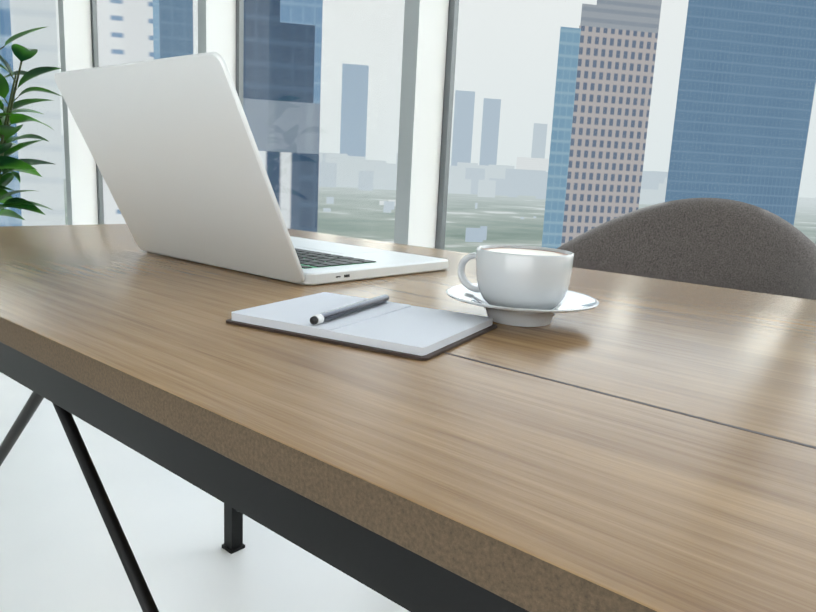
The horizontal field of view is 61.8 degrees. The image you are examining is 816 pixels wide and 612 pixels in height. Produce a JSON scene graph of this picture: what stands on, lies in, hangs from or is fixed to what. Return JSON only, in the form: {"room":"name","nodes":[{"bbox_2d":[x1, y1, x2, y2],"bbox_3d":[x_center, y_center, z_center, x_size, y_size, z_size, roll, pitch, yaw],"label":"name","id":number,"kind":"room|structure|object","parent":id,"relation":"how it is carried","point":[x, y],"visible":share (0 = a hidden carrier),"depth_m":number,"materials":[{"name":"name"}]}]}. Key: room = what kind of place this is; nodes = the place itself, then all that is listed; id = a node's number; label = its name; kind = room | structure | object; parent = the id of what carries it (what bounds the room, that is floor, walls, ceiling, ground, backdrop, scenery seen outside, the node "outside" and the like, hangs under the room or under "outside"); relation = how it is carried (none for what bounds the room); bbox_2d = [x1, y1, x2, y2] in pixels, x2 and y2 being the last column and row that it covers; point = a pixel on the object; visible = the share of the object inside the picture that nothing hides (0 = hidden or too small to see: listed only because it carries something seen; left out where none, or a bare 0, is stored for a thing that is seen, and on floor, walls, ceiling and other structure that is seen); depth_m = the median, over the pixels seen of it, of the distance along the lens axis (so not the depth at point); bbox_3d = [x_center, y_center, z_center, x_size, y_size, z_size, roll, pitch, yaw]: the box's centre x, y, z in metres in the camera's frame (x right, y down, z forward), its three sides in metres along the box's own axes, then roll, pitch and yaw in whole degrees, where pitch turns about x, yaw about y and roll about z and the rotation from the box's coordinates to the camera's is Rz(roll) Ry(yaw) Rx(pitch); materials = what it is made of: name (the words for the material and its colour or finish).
{"room":"office","nodes":[
{"label":"office","id":0,"kind":"room"},
{"bbox_2d":[0,372,409,611],"bbox_3d":[-3.101,0.448,1.766,13.639,0.120,5.260,12,14,39],"label":"floor","id":1,"kind":"structure","parent":0,"point":[58,552],"depth_m":1.57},
{"bbox_2d":[0,27,61,219],"bbox_3d":[-2.084,-0.545,3.054,0.919,1.446,0.881,12,14,39],"label":"plant","id":2,"kind":"object","parent":1,"relation":"on","point":[8,148],"visible":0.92,"depth_m":3.06,"materials":[{"name":"green plant"}]},
{"bbox_2d":[0,224,815,611],"bbox_3d":[-0.063,0.342,0.808,1.460,0.750,0.700,12,14,39],"label":"desk","id":3,"kind":"object","parent":1,"relation":"on","point":[636,444],"visible":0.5,"depth_m":0.35,"materials":[{"name":"brown wood"}]},
{"bbox_2d":[54,52,447,284],"bbox_3d":[-0.176,-0.156,0.823,0.328,0.210,0.344,12,14,39],"label":"laptop","id":4,"kind":"object","parent":3,"relation":"on","point":[172,146],"visible":1,"depth_m":0.71,"materials":[{"name":"silver metal"}]},
{"bbox_2d":[226,292,496,360],"bbox_3d":[-0.033,0.011,0.525,0.191,0.008,0.160,12,14,39],"label":"notebook","id":5,"kind":"object","parent":3,"relation":"on","point":[408,331],"visible":0.94,"depth_m":0.50,"materials":[{"name":"white paper"}]},
{"bbox_2d":[310,294,388,324],"bbox_3d":[-0.042,0.002,0.528,0.036,0.007,0.112,12,14,39],"label":"pen","id":6,"kind":"object","parent":5,"relation":"on","point":[320,318],"visible":1,"depth_m":0.52,"materials":[{"name":"grey metal"}]},
{"bbox_2d":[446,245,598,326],"bbox_3d":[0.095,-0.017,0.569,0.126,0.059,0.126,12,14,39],"label":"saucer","id":7,"kind":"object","parent":3,"relation":"on","point":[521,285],"visible":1,"depth_m":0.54,"materials":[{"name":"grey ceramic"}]},
{"bbox_2d":[457,245,574,314],"bbox_3d":[0.088,-0.023,0.575,0.099,0.050,0.080,12,14,39],"label":"cup","id":8,"kind":"object","parent":7,"relation":"on","point":[536,280],"depth_m":0.54,"materials":[{"name":"grey ceramic"}]},
{"bbox_2d":[557,198,815,299],"bbox_3d":[0.460,0.214,1.354,0.670,0.853,0.635,12,14,39],"label":"chair","id":9,"kind":"object","parent":1,"relation":"on","point":[727,243],"visible":0.1,"depth_m":1.48,"materials":[{"name":"fabric"}]},
{"bbox_2d":[0,0,815,252],"bbox_3d":[-0.037,-1.469,2.151,9.700,3.800,0.205,12,14,39],"label":"window","id":10,"kind":"structure","parent":0,"point":[427,79],"depth_m":2.30,"materials":[{"name":"white paint"}]},
{"label":"outside","id":11,"kind":"structure","parent":0,"visible":0},
{"bbox_2d":[0,0,815,252],"bbox_3d":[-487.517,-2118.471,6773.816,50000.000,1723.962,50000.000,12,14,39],"label":"city","id":12,"kind":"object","parent":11,"point":[614,74],"depth_m":243.21}
]}

